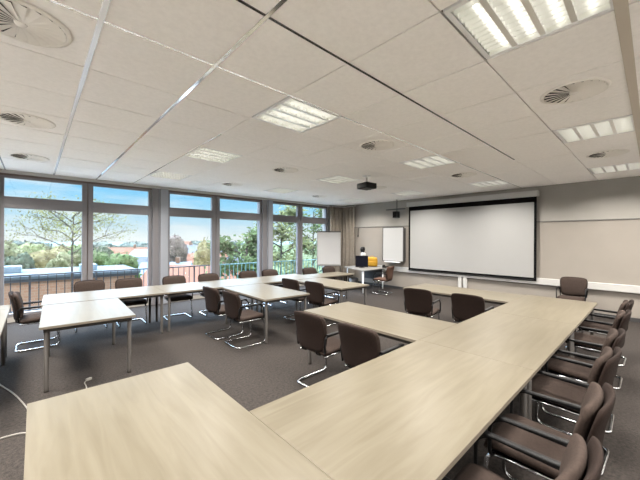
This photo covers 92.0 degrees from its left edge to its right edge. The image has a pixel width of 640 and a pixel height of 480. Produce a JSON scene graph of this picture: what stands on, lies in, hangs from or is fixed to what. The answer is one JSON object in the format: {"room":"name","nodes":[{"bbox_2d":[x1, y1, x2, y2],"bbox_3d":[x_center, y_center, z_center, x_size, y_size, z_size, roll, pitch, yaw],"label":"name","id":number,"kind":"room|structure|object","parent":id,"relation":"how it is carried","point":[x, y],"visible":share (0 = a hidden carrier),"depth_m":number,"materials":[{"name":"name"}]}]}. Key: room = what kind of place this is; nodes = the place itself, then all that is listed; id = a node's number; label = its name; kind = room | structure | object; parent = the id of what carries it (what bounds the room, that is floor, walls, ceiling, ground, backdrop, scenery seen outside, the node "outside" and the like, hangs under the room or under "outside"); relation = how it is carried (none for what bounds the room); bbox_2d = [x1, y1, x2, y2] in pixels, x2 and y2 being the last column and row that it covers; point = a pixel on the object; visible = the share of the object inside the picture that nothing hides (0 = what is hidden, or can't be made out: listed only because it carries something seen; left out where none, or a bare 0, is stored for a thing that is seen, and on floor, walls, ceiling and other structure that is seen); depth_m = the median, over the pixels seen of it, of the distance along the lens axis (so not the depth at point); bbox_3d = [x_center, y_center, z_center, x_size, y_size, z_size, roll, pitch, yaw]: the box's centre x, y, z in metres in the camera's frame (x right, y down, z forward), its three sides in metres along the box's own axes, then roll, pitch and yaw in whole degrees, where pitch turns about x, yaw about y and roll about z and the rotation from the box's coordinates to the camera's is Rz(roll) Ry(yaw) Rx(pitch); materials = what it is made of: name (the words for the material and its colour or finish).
{"room":"conference room","nodes":[
{"label":"conference room","id":0,"kind":"room"},
{"bbox_2d":[0,172,329,322],"bbox_3d":[-3.645,0.056,8.739,12.000,3.252,0.300,0,0,-43],"label":"wall","id":1,"kind":"structure","parent":0,"point":[9,320],"depth_m":8.79,"materials":[{"name":"grey paint"}]},
{"bbox_2d":[0,173,151,317],"bbox_3d":[-5.353,0.131,7.035,2.720,2.885,0.106,0,0,-43],"label":"window","id":2,"kind":"structure","parent":1,"relation":"in","point":[86,206],"depth_m":6.99,"materials":[{"name":"grey metal"}]},
{"bbox_2d":[151,188,168,304],"bbox_3d":[-4.237,0.188,8.104,0.364,2.983,0.430,0,0,-43],"label":"trim","id":3,"kind":"structure","parent":1,"relation":"attached to","point":[160,197],"depth_m":7.96,"materials":[{"name":"grey paint"}]},
{"bbox_2d":[0,169,340,206],"bbox_3d":[-3.534,-1.335,8.611,11.980,0.066,0.030,0,0,-43],"label":"trim","id":4,"kind":"structure","parent":1,"relation":"attached to","point":[1,170],"depth_m":7.67,"materials":[{"name":"grey paint"}]},
{"bbox_2d":[168,190,261,295],"bbox_3d":[-3.017,0.143,9.193,2.900,2.885,0.106,0,0,-43],"label":"window","id":5,"kind":"structure","parent":1,"relation":"in","point":[215,214],"depth_m":9.08,"materials":[{"name":"grey metal"}]},
{"bbox_2d":[257,200,272,276],"bbox_3d":[-1.838,0.199,10.319,0.354,2.983,0.430,0,0,-43],"label":"trim","id":6,"kind":"structure","parent":1,"relation":"attached to","point":[267,205],"depth_m":10.18,"materials":[{"name":"grey metal"}]},
{"bbox_2d":[273,201,326,284],"bbox_3d":[-0.721,0.154,11.312,2.630,2.885,0.106,0,0,-43],"label":"window","id":7,"kind":"structure","parent":1,"relation":"in","point":[298,219],"depth_m":11.22,"materials":[{"name":"grey metal"}]},
{"bbox_2d":[0,0,639,205],"bbox_3d":[0.498,-1.524,4.259,12.400,0.352,12.593,0,0,-43],"label":"ceiling","id":8,"kind":"structure","parent":0,"point":[412,47],"depth_m":2.93,"materials":[{"name":"tile"}]},
{"bbox_2d":[0,111,55,128],"bbox_3d":[-3.364,-1.357,3.548,0.505,0.019,0.505,0,0,-43],"label":"ceiling vent","id":9,"kind":"object","parent":8,"relation":"in","point":[22,119],"visible":1,"depth_m":3.52,"materials":[{"name":"grey"}]},
{"bbox_2d":[8,153,49,160],"bbox_3d":[-4.854,-1.364,5.161,0.505,0.019,0.505,0,0,-43],"label":"ceiling vent","id":10,"kind":"object","parent":8,"relation":"in","point":[24,156],"visible":1,"depth_m":5.13,"materials":[{"name":"grey"}]},
{"bbox_2d":[0,0,71,47],"bbox_3d":[-1.874,-1.349,1.934,0.505,0.019,0.505,0,0,-43],"label":"ceiling vent","id":11,"kind":"object","parent":8,"relation":"in","point":[21,21],"visible":1,"depth_m":1.96,"materials":[{"name":"white"}]},
{"bbox_2d":[53,0,110,174],"bbox_3d":[-1.615,-1.357,2.193,0.032,0.007,12.023,0,0,-43],"label":"trim","id":12,"kind":"structure","parent":8,"relation":"attached to","point":[105,5],"depth_m":2.38,"materials":[{"name":"white metal"}]},
{"bbox_2d":[147,170,191,179],"bbox_3d":[-3.240,-1.426,6.651,0.708,0.124,0.708,0,0,-43],"label":"ceiling light","id":13,"kind":"object","parent":8,"relation":"attached to","point":[160,174],"visible":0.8,"depth_m":6.66,"materials":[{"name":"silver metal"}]},
{"bbox_2d":[95,0,286,179],"bbox_3d":[-1.077,-1.355,2.690,0.028,0.007,12.023,0,0,-43],"label":"trim","id":14,"kind":"structure","parent":8,"relation":"attached to","point":[280,3],"depth_m":2.39,"materials":[{"name":"white metal"}]},
{"bbox_2d":[184,147,242,163],"bbox_3d":[-1.750,-1.419,5.037,0.708,0.124,0.708,0,0,-43],"label":"ceiling light","id":15,"kind":"object","parent":8,"relation":"attached to","point":[202,153],"visible":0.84,"depth_m":5.05,"materials":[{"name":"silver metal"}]},
{"bbox_2d":[264,188,298,192],"bbox_3d":[-1.088,-1.415,8.637,0.708,0.124,0.708,0,0,-43],"label":"ceiling light","id":16,"kind":"object","parent":8,"relation":"attached to","point":[277,190],"visible":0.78,"depth_m":8.64,"materials":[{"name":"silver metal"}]},
{"bbox_2d":[48,0,520,187],"bbox_3d":[0.806,-1.346,3.910,11.980,0.006,0.016,0,0,-43],"label":"trim","id":17,"kind":"structure","parent":8,"relation":"attached to","point":[53,1],"depth_m":2.44,"materials":[{"name":"white"}]},
{"bbox_2d":[272,167,297,172],"bbox_3d":[-0.675,-1.343,6.030,0.505,0.019,0.505,0,0,-43],"label":"ceiling vent","id":18,"kind":"object","parent":8,"relation":"in","point":[278,169],"visible":1,"depth_m":6.00,"materials":[{"name":"grey"}]},
{"bbox_2d":[252,96,340,132],"bbox_3d":[-0.261,-1.411,3.424,0.708,0.124,0.708,0,0,-43],"label":"ceiling light","id":19,"kind":"object","parent":8,"relation":"attached to","point":[290,113],"visible":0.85,"depth_m":3.42,"materials":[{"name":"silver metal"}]},
{"bbox_2d":[317,175,358,183],"bbox_3d":[0.401,-1.408,7.024,0.708,0.124,0.708,0,0,-43],"label":"ceiling light","id":20,"kind":"object","parent":8,"relation":"attached to","point":[337,179],"visible":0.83,"depth_m":7.02,"materials":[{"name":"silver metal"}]},
{"bbox_2d":[330,206,354,281],"bbox_3d":[0.834,0.188,11.970,0.866,2.972,0.816,0,0,-43],"label":"curtain","id":21,"kind":"object","parent":8,"relation":"hanging from","point":[341,218],"visible":0.63,"depth_m":12.18,"materials":[{"name":"beige fabric"}]},
{"bbox_2d":[357,175,376,189],"bbox_3d":[1.001,-1.205,6.551,0.330,0.279,0.310,0,0,-35],"label":"projector","id":22,"kind":"object","parent":8,"relation":"hanging from","point":[366,185],"visible":1,"depth_m":6.46,"materials":[{"name":"black plastic"}]},
{"bbox_2d":[237,0,514,159],"bbox_3d":[0.079,-1.350,2.243,8.650,0.006,0.018,0,0,-43],"label":"trim","id":23,"kind":"structure","parent":8,"relation":"attached to","point":[240,1],"depth_m":2.35,"materials":[{"name":"grey metal"}]},
{"bbox_2d":[359,140,394,150],"bbox_3d":[0.815,-1.336,4.417,0.505,0.019,0.505,0,0,-43],"label":"ceiling vent","id":24,"kind":"object","parent":8,"relation":"in","point":[372,145],"visible":1,"depth_m":4.39,"materials":[{"name":"grey"}]},
{"bbox_2d":[399,155,456,168],"bbox_3d":[1.891,-1.401,5.410,0.708,0.124,0.708,0,0,-43],"label":"ceiling light","id":25,"kind":"object","parent":8,"relation":"attached to","point":[435,160],"visible":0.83,"depth_m":5.41,"materials":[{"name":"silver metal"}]},
{"bbox_2d":[450,172,476,177],"bbox_3d":[2.966,-1.325,6.403,0.505,0.019,0.505,0,0,-43],"label":"ceiling vent","id":26,"kind":"object","parent":8,"relation":"in","point":[464,174],"visible":1,"depth_m":6.36,"materials":[{"name":"grey"}]},
{"bbox_2d":[468,179,509,186],"bbox_3d":[4.042,-1.390,7.396,0.708,0.124,0.708,0,0,-43],"label":"ceiling light","id":27,"kind":"object","parent":8,"relation":"attached to","point":[493,182],"visible":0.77,"depth_m":7.41,"materials":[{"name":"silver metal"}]},
{"bbox_2d":[443,0,613,59],"bbox_3d":[1.229,-1.404,1.810,0.708,0.124,0.708,0,0,-43],"label":"ceiling light","id":28,"kind":"object","parent":8,"relation":"attached to","point":[495,28],"visible":0.99,"depth_m":1.90,"materials":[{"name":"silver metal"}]},
{"bbox_2d":[540,77,611,104],"bbox_3d":[2.304,-1.329,2.803,0.505,0.019,0.505,0,0,-43],"label":"ceiling vent","id":29,"kind":"object","parent":8,"relation":"in","point":[577,90],"visible":1,"depth_m":2.77,"materials":[{"name":"grey"}]},
{"bbox_2d":[553,114,634,143],"bbox_3d":[3.381,-1.393,3.796,0.708,0.124,0.708,0,0,-43],"label":"ceiling light","id":30,"kind":"object","parent":8,"relation":"attached to","point":[623,124],"visible":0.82,"depth_m":3.79,"materials":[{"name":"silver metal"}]},
{"bbox_2d":[586,149,629,158],"bbox_3d":[4.456,-1.318,4.790,0.505,0.019,0.505,0,0,-43],"label":"ceiling vent","id":31,"kind":"object","parent":8,"relation":"in","point":[615,152],"visible":1,"depth_m":4.75,"materials":[{"name":"grey"}]},
{"bbox_2d":[588,162,639,173],"bbox_3d":[5.532,-1.383,5.783,0.708,0.124,0.708,0,0,-43],"label":"ceiling light","id":32,"kind":"object","parent":8,"relation":"attached to","point":[629,166],"visible":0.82,"depth_m":5.80,"materials":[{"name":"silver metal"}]},
{"bbox_2d":[612,0,639,154],"bbox_3d":[2.296,-1.339,2.297,11.980,0.006,0.060,0,0,-43],"label":"trim","id":33,"kind":"structure","parent":8,"relation":"attached to","point":[621,7],"depth_m":2.25,"materials":[{"name":"beige"}]},
{"bbox_2d":[0,285,639,479],"bbox_3d":[0.482,1.802,4.259,12.400,0.200,12.593,0,0,-43],"label":"floor","id":34,"kind":"structure","parent":0,"point":[258,375],"depth_m":4.22,"materials":[{"name":"grey carpet"}]},
{"bbox_2d":[0,309,8,365],"bbox_3d":[-3.937,1.316,3.211,0.919,0.730,1.849,0,0,-43],"label":"meeting table","id":35,"kind":"object","parent":34,"relation":"on","point":[3,313],"visible":1,"depth_m":4.09,"materials":[{"name":"brown wood"}]},
{"bbox_2d":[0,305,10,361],"bbox_3d":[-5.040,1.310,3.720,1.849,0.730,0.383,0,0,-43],"label":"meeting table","id":36,"kind":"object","parent":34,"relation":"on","point":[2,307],"visible":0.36,"depth_m":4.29,"materials":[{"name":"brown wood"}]},
{"bbox_2d":[8,291,59,351],"bbox_3d":[-4.493,1.239,4.868,0.597,0.878,0.524,0,0,-43],"label":"chair","id":37,"kind":"object","parent":34,"relation":"on","point":[17,303],"visible":0.77,"depth_m":4.67,"materials":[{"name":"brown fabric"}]},
{"bbox_2d":[39,298,135,392],"bbox_3d":[-3.163,1.319,4.178,0.910,0.730,1.462,0,0,-41],"label":"meeting table","id":38,"kind":"object","parent":34,"relation":"on","point":[54,317],"visible":1,"depth_m":3.90,"materials":[{"name":"brown wood"}]},
{"bbox_2d":[74,280,107,332],"bbox_3d":[-4.346,1.240,5.853,0.524,0.878,0.597,0,0,-41],"label":"chair","id":39,"kind":"object","parent":34,"relation":"on","point":[85,285],"visible":0.3,"depth_m":5.98,"materials":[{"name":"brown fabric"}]},
{"bbox_2d":[41,286,165,333],"bbox_3d":[-3.729,1.317,5.393,1.666,0.730,1.050,0,0,-40],"label":"meeting table","id":40,"kind":"object","parent":34,"relation":"on","point":[133,293],"visible":0.66,"depth_m":5.33,"materials":[{"name":"brown wood"}]},
{"bbox_2d":[115,278,147,327],"bbox_3d":[-3.787,1.242,6.192,0.524,0.878,0.597,0,0,-41],"label":"chair","id":41,"kind":"object","parent":34,"relation":"on","point":[124,282],"visible":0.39,"depth_m":6.23,"materials":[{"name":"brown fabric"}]},
{"bbox_2d":[162,275,192,320],"bbox_3d":[-3.082,1.246,6.666,0.524,0.878,0.597,0,0,-41],"label":"chair","id":42,"kind":"object","parent":34,"relation":"on","point":[174,279],"visible":0.56,"depth_m":6.68,"materials":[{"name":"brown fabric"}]},
{"bbox_2d":[24,362,331,479],"bbox_3d":[-0.737,1.331,1.423,0.916,0.730,1.887,0,0,-43],"label":"meeting table","id":43,"kind":"object","parent":34,"relation":"on","point":[173,422],"visible":1,"depth_m":1.50,"materials":[{"name":"brown wood"}]},
{"bbox_2d":[154,279,254,331],"bbox_3d":[-2.410,1.323,6.517,1.790,0.730,1.049,0,0,-40],"label":"meeting table","id":44,"kind":"object","parent":34,"relation":"on","point":[193,287],"visible":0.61,"depth_m":6.28,"materials":[{"name":"brown wood"}]},
{"bbox_2d":[198,273,221,315],"bbox_3d":[-2.484,1.249,7.109,0.524,0.878,0.597,0,0,-41],"label":"chair","id":45,"kind":"object","parent":34,"relation":"on","point":[208,276],"visible":0.27,"depth_m":7.20,"materials":[{"name":"brown fabric"}]},
{"bbox_2d":[203,286,243,339],"bbox_3d":[-1.735,1.252,5.478,0.597,0.878,0.524,0,0,-45],"label":"chair","id":46,"kind":"object","parent":34,"relation":"on","point":[213,301],"visible":0.73,"depth_m":5.25,"materials":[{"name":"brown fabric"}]},
{"bbox_2d":[222,290,264,348],"bbox_3d":[-1.262,1.255,5.047,0.596,0.878,0.524,0,0,-43],"label":"chair","id":47,"kind":"object","parent":34,"relation":"on","point":[233,306],"visible":0.99,"depth_m":4.88,"materials":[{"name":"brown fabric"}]},
{"bbox_2d":[239,271,264,308],"bbox_3d":[-1.708,1.253,7.772,0.524,0.878,0.597,0,0,-41],"label":"chair","id":48,"kind":"object","parent":34,"relation":"on","point":[243,274],"visible":0.2,"depth_m":7.89,"materials":[{"name":"brown fabric"}]},
{"bbox_2d":[222,283,309,343],"bbox_3d":[-1.066,1.330,5.851,0.919,0.730,1.634,0,0,-41],"label":"meeting table","id":49,"kind":"object","parent":34,"relation":"on","point":[264,293],"visible":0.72,"depth_m":5.52,"materials":[{"name":"brown wood"}]},
{"bbox_2d":[262,269,287,305],"bbox_3d":[-1.217,1.255,8.184,0.524,0.878,0.597,0,0,-41],"label":"chair","id":50,"kind":"object","parent":34,"relation":"on","point":[267,272],"visible":0.35,"depth_m":8.29,"materials":[{"name":"brown fabric"}]},
{"bbox_2d":[238,274,318,311],"bbox_3d":[-1.041,1.330,7.683,1.795,0.730,1.049,0,0,-40],"label":"meeting table","id":51,"kind":"object","parent":34,"relation":"on","point":[276,279],"visible":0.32,"depth_m":7.58,"materials":[{"name":"brown wood"}]},
{"bbox_2d":[282,278,313,320],"bbox_3d":[-0.484,1.259,6.658,0.524,0.878,0.597,0,0,43],"label":"chair","id":52,"kind":"object","parent":34,"relation":"on","point":[292,284],"visible":0.39,"depth_m":6.43,"materials":[{"name":"brown leather"}]},
{"bbox_2d":[294,310,340,386],"bbox_3d":[0.028,1.261,3.657,0.597,0.878,0.524,0,0,-44],"label":"chair","id":53,"kind":"object","parent":34,"relation":"on","point":[311,329],"visible":0.84,"depth_m":3.45,"materials":[{"name":"brown leather"}]},
{"bbox_2d":[305,281,338,326],"bbox_3d":[0.029,1.261,6.220,0.524,0.878,0.597,0,0,43],"label":"chair","id":54,"kind":"object","parent":34,"relation":"on","point":[316,290],"visible":0.83,"depth_m":6.02,"materials":[{"name":"brown leather"}]},
{"bbox_2d":[317,231,340,271],"bbox_3d":[0.352,0.710,10.484,0.734,1.972,0.757,0,0,40],"label":"flipchart","id":55,"kind":"object","parent":34,"relation":"on","point":[328,242],"visible":0.95,"depth_m":10.37,"materials":[{"name":"grey paper"}]},
{"bbox_2d":[306,272,354,298],"bbox_3d":[0.257,1.336,8.570,1.305,0.730,0.704,0,0,-40],"label":"meeting table","id":56,"kind":"object","parent":34,"relation":"on","point":[329,275],"visible":0.44,"depth_m":8.52,"materials":[{"name":"brown wood"}]},
{"bbox_2d":[296,277,368,310],"bbox_3d":[0.212,1.336,6.964,0.849,0.730,1.596,0,0,-41],"label":"meeting table","id":57,"kind":"object","parent":34,"relation":"on","point":[337,285],"visible":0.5,"depth_m":6.64,"materials":[{"name":"brown wood"}]},
{"bbox_2d":[322,266,345,297],"bbox_3d":[0.396,1.263,9.238,0.524,0.878,0.597,0,0,-41],"label":"chair","id":58,"kind":"object","parent":34,"relation":"on","point":[326,269],"visible":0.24,"depth_m":9.34,"materials":[{"name":"brown leather"}]},
{"bbox_2d":[345,266,384,292],"bbox_3d":[1.454,1.342,10.631,1.630,0.730,1.360,0,0,-43],"label":"desk","id":59,"kind":"object","parent":34,"relation":"on","point":[369,271],"visible":0.6,"depth_m":10.72,"materials":[{"name":"grey"}]},
{"bbox_2d":[355,255,367,267],"bbox_3d":[1.440,0.769,10.642,0.430,0.414,0.220,0,0,7],"label":"monitor","id":60,"kind":"object","parent":59,"relation":"on","point":[361,261],"visible":1,"depth_m":10.62,"materials":[{"name":"black plastic"}]},
{"bbox_2d":[338,323,404,367],"bbox_3d":[0.519,1.264,3.139,0.596,0.878,0.524,0,0,-43],"label":"chair","id":61,"kind":"object","parent":34,"relation":"on","point":[358,345],"visible":0.59,"depth_m":2.93,"materials":[{"name":"brown leather"}]},
{"bbox_2d":[304,302,455,363],"bbox_3d":[0.682,1.338,3.897,0.899,0.730,1.697,0,0,-43],"label":"meeting table","id":62,"kind":"object","parent":34,"relation":"on","point":[398,326],"visible":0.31,"depth_m":3.71,"materials":[{"name":"brown wood"}]},
{"bbox_2d":[372,266,393,294],"bbox_3d":[2.022,1.271,9.763,0.597,0.878,0.524,0,0,33],"label":"chair","id":63,"kind":"object","parent":34,"relation":"on","point":[389,271],"visible":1,"depth_m":9.61,"materials":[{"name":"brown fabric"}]},
{"bbox_2d":[249,340,535,479],"bbox_3d":[0.601,1.338,2.018,1.852,0.730,0.947,0,0,-43],"label":"meeting table","id":64,"kind":"object","parent":34,"relation":"on","point":[411,411],"visible":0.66,"depth_m":1.74,"materials":[{"name":"brown wood"}]},
{"bbox_2d":[404,288,440,319],"bbox_3d":[1.793,1.270,5.432,0.524,0.878,0.597,0,0,37],"label":"chair","id":65,"kind":"object","parent":34,"relation":"on","point":[416,301],"visible":0.88,"depth_m":5.22,"materials":[{"name":"brown leather"}]},
{"bbox_2d":[403,283,524,312],"bbox_3d":[2.659,1.348,5.862,0.929,0.730,1.902,0,0,-43],"label":"meeting table","id":66,"kind":"object","parent":34,"relation":"on","point":[493,297],"visible":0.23,"depth_m":5.70,"materials":[{"name":"brown wood"}]},
{"bbox_2d":[451,293,493,321],"bbox_3d":[2.410,1.273,4.895,0.524,0.878,0.597,0,0,44],"label":"chair","id":67,"kind":"object","parent":34,"relation":"on","point":[464,307],"visible":0.65,"depth_m":4.71,"materials":[{"name":"brown leather"}]},
{"bbox_2d":[420,311,576,419],"bbox_3d":[1.960,1.345,3.273,1.842,0.730,0.947,0,0,-43],"label":"meeting table","id":68,"kind":"object","parent":34,"relation":"on","point":[522,341],"visible":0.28,"depth_m":3.07,"materials":[{"name":"brown wood"}]},
{"bbox_2d":[442,430,603,479],"bbox_3d":[0.851,1.265,1.371,0.524,0.878,0.597,0,0,-43],"label":"chair","id":69,"kind":"object","parent":34,"relation":"on","point":[580,461],"visible":0.91,"depth_m":1.32,"materials":[{"name":"brown fabric"}]},
{"bbox_2d":[489,295,597,357],"bbox_3d":[3.326,1.351,4.534,1.870,0.730,0.947,0,0,-43],"label":"meeting table","id":70,"kind":"object","parent":34,"relation":"on","point":[568,311],"visible":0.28,"depth_m":4.39,"materials":[{"name":"brown wood"}]},
{"bbox_2d":[483,382,615,479],"bbox_3d":[1.367,1.268,1.861,0.524,0.878,0.597,0,0,-45],"label":"chair","id":71,"kind":"object","parent":34,"relation":"on","point":[598,403],"visible":0.64,"depth_m":1.78,"materials":[{"name":"brown leather"}]},
{"bbox_2d":[556,277,587,318],"bbox_3d":[5.524,1.288,6.768,0.597,0.878,0.524,0,0,-45],"label":"chair","id":72,"kind":"object","parent":34,"relation":"on","point":[573,287],"visible":0.73,"depth_m":6.84,"materials":[{"name":"brown leather"}]},
{"bbox_2d":[532,346,621,475],"bbox_3d":[2.031,1.271,2.508,0.524,0.878,0.597,0,0,-41],"label":"chair","id":73,"kind":"object","parent":34,"relation":"on","point":[604,368],"visible":0.56,"depth_m":2.42,"materials":[{"name":"brown leather"}]},
{"bbox_2d":[540,328,625,433],"bbox_3d":[2.555,1.274,3.006,0.524,0.878,0.597,0,0,-44],"label":"chair","id":74,"kind":"object","parent":34,"relation":"on","point":[614,338],"visible":0.41,"depth_m":2.92,"materials":[{"name":"brown leather"}]},
{"bbox_2d":[564,310,631,389],"bbox_3d":[3.418,1.278,3.809,0.524,0.878,0.597,0,0,-43],"label":"chair","id":75,"kind":"object","parent":34,"relation":"on","point":[622,319],"visible":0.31,"depth_m":3.70,"materials":[{"name":"brown leather"}]},
{"bbox_2d":[575,299,633,365],"bbox_3d":[4.109,1.281,4.460,0.524,0.878,0.597,0,0,-42],"label":"chair","id":76,"kind":"object","parent":34,"relation":"on","point":[626,305],"visible":0.37,"depth_m":4.37,"materials":[{"name":"brown leather"}]},
{"bbox_2d":[341,176,639,318],"bbox_3d":[4.972,0.099,8.397,0.200,3.252,12.593,0,0,-43],"label":"wall","id":77,"kind":"structure","parent":0,"point":[616,198],"depth_m":7.28,"materials":[{"name":"grey paint"}]},
{"bbox_2d":[382,227,405,262],"bbox_3d":[2.553,0.185,10.660,0.256,1.205,0.840,0,0,-43],"label":"whiteboard","id":78,"kind":"object","parent":77,"relation":"attached to","point":[394,238],"visible":1,"depth_m":10.56,"materials":[{"name":"grey plastic"}]},
{"bbox_2d":[407,190,538,280],"bbox_3d":[4.175,-0.089,8.996,0.159,2.250,3.665,0,0,-43],"label":"projection screen","id":79,"kind":"object","parent":77,"relation":"attached to","point":[495,235],"visible":1,"depth_m":8.69,"materials":[{"name":"grey fabric"}]},
{"bbox_2d":[354,219,639,317],"bbox_3d":[4.949,0.604,8.262,0.011,2.060,12.023,0,0,-43],"label":"wall panel","id":80,"kind":"object","parent":77,"relation":"attached to","point":[600,251],"depth_m":7.22,"materials":[{"name":"beige paint"}]},
{"bbox_2d":[354,218,639,227],"bbox_3d":[4.948,-0.438,8.256,0.029,0.025,12.023,0,0,-43],"label":"trim","id":81,"kind":"structure","parent":77,"relation":"attached to","point":[624,218],"depth_m":7.21,"materials":[{"name":"grey"}]},
{"bbox_2d":[358,281,639,322],"bbox_3d":[4.939,1.682,8.258,0.024,0.085,12.023,0,0,-43],"label":"baseboard","id":82,"kind":"structure","parent":77,"relation":"attached to","point":[368,283],"depth_m":10.61,"materials":[{"name":"grey"}]},
{"bbox_2d":[377,265,639,293],"bbox_3d":[5.484,1.301,7.621,0.067,0.678,10.250,0,0,-43],"label":"cable trunking","id":83,"kind":"object","parent":77,"relation":"attached to","point":[542,281],"visible":0.48,"depth_m":7.64,"materials":[{"name":"grey paint"}]},
{"bbox_3d":[-3.801,1.961,9.635,17.000,0.440,1.097,0,0,-43],"label":"floor","id":84,"kind":"structure","parent":0,"visible":0},
{"bbox_2d":[4,265,209,312],"bbox_3d":[-6.051,1.270,7.689,6.750,0.920,0.050,0,0,-43],"label":"balcony railing","id":85,"kind":"object","parent":84,"relation":"on","point":[194,266],"visible":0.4,"depth_m":7.55,"materials":[{"name":"grey"}]},
{"bbox_2d":[220,259,319,279],"bbox_3d":[-1.257,1.294,12.116,6.200,0.920,0.050,0,0,-43],"label":"balcony railing","id":86,"kind":"object","parent":84,"relation":"on","point":[307,259],"visible":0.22,"depth_m":11.06,"materials":[{"name":"teal metal"}]},
{"label":"outside","id":87,"kind":"structure","parent":0,"visible":0},
{"bbox_2d":[51,244,321,274],"bbox_3d":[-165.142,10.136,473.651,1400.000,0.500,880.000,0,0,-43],"label":"ground","id":88,"kind":"structure","parent":87,"point":[285,246],"depth_m":181.03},
{"bbox_2d":[4,240,29,258],"bbox_3d":[-53.114,5.130,51.887,6.632,10.617,7.644,0,0,-43],"label":"tree","id":89,"kind":"object","parent":88,"relation":"on","point":[10,249],"visible":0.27,"depth_m":51.66,"materials":[{"name":"green plant"}]},
{"bbox_2d":[4,252,35,268],"bbox_3d":[-40.525,6.100,41.302,4.222,8.801,4.750,0,0,-43],"label":"tree","id":90,"kind":"object","parent":88,"relation":"on","point":[24,259],"visible":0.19,"depth_m":40.85,"materials":[{"name":"green plant"}]},
{"bbox_2d":[16,243,45,253],"bbox_3d":[-59.096,5.416,61.295,8.334,9.985,7.926,0,0,-43],"label":"tree","id":91,"kind":"object","parent":88,"relation":"on","point":[24,247],"visible":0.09,"depth_m":61.49,"materials":[{"name":"green plant"}]},
{"bbox_2d":[29,248,59,268],"bbox_3d":[-45.097,5.982,49.877,6.622,8.991,5.866,0,0,-43],"label":"tree","id":92,"kind":"object","parent":88,"relation":"on","point":[42,257],"visible":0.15,"depth_m":48.84,"materials":[{"name":"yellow plant"}]},
{"bbox_2d":[45,250,80,267],"bbox_3d":[-37.431,6.017,44.748,4.744,8.996,5.309,0,0,18],"label":"tree","id":93,"kind":"object","parent":88,"relation":"on","point":[62,259],"visible":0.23,"depth_m":44.20,"materials":[{"name":"green plant"}]},
{"bbox_2d":[4,191,137,292],"bbox_3d":[-11.790,4.225,14.587,5.103,12.836,4.734,0,0,10],"label":"autumn tree","id":94,"kind":"object","parent":88,"relation":"on","point":[61,218],"visible":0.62,"depth_m":14.28,"materials":[{"name":"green plant"}]},
{"bbox_2d":[4,263,140,311],"bbox_3d":[-22.048,6.116,15.740,21.600,8.950,5.600,0,0,-43],"label":"brick building","id":95,"kind":"structure","parent":88,"relation":"on","point":[17,269],"depth_m":18.46,"materials":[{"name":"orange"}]},
{"bbox_2d":[66,246,108,265],"bbox_3d":[-39.178,5.775,52.191,5.352,9.463,6.115,0,0,28],"label":"tree","id":96,"kind":"object","parent":88,"relation":"on","point":[98,257],"visible":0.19,"depth_m":51.79,"materials":[{"name":"green plant"}]},
{"bbox_2d":[102,251,142,277],"bbox_3d":[-32.269,6.215,50.285,5.922,8.653,6.308,0,0,-9],"label":"tree","id":97,"kind":"object","parent":88,"relation":"on","point":[126,259],"visible":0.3,"depth_m":48.52,"materials":[{"name":"green plant"}]},
{"bbox_2d":[108,244,147,253],"bbox_3d":[-62.225,6.023,98.000,13.800,8.740,8.800,0,0,-29],"label":"house","id":98,"kind":"structure","parent":88,"relation":"on","point":[116,249],"depth_m":97.38,"materials":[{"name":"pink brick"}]},
{"bbox_2d":[118,241,147,246],"bbox_3d":[-87.049,5.447,142.628,16.681,9.647,15.857,0,0,-43],"label":"tree","id":99,"kind":"object","parent":88,"relation":"on","point":[138,244],"visible":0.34,"depth_m":140.99,"materials":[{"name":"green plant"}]},
{"bbox_2d":[129,250,146,256],"bbox_3d":[-49.041,6.268,88.000,8.800,8.380,6.800,0,0,11],"label":"house","id":100,"kind":"structure","parent":88,"relation":"on","point":[138,253],"depth_m":86.84,"materials":[{"name":"grey"}]},
{"bbox_2d":[139,257,192,277],"bbox_3d":[-28.768,6.968,58.000,8.800,7.180,6.800,0,0,-11],"label":"house","id":101,"kind":"structure","parent":88,"relation":"on","point":[177,259],"depth_m":57.93,"materials":[{"name":"grey"}]},
{"bbox_2d":[42,241,315,245],"bbox_3d":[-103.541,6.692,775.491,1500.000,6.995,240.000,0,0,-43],"label":"hills","id":102,"kind":"structure","parent":88,"relation":"on","point":[287,242],"depth_m":454.68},
{"bbox_2d":[170,233,188,261],"bbox_3d":[-34.687,4.474,73.843,6.848,12.111,8.119,0,0,-43],"label":"tree","id":103,"kind":"object","parent":88,"relation":"on","point":[178,248],"visible":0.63,"depth_m":71.66,"materials":[{"name":"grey plant"}]},
{"bbox_2d":[141,257,239,286],"bbox_3d":[-12.853,6.247,33.000,10.800,8.780,6.800,0,0,3],"label":"house","id":104,"kind":"structure","parent":88,"relation":"on","point":[185,270],"depth_m":31.99,"materials":[{"name":"brown brick"}]},
{"bbox_2d":[192,237,209,264],"bbox_3d":[-21.383,5.114,57.175,5.157,10.962,5.501,0,0,-43],"label":"tree","id":105,"kind":"object","parent":88,"relation":"on","point":[202,254],"visible":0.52,"depth_m":55.32,"materials":[{"name":"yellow plant"}]},
{"bbox_2d":[205,224,283,279],"bbox_3d":[-4.543,4.774,19.107,5.144,11.816,6.051,0,0,25],"label":"leafy tree","id":106,"kind":"object","parent":88,"relation":"on","point":[227,247],"visible":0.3,"depth_m":18.55,"materials":[{"name":"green plant"}]},
{"bbox_2d":[239,205,316,274],"bbox_3d":[-3.747,3.739,28.023,8.289,13.893,7.156,0,0,12],"label":"leafy tree","id":107,"kind":"object","parent":88,"relation":"on","point":[277,256],"visible":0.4,"depth_m":27.31,"materials":[{"name":"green plant"}]},
{"bbox_2d":[273,208,321,272],"bbox_3d":[-0.355,3.088,38.509,8.800,15.228,9.430,0,0,-43],"label":"leafy tree","id":108,"kind":"object","parent":88,"relation":"on","point":[313,252],"visible":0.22,"depth_m":37.66,"materials":[{"name":"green plant"}]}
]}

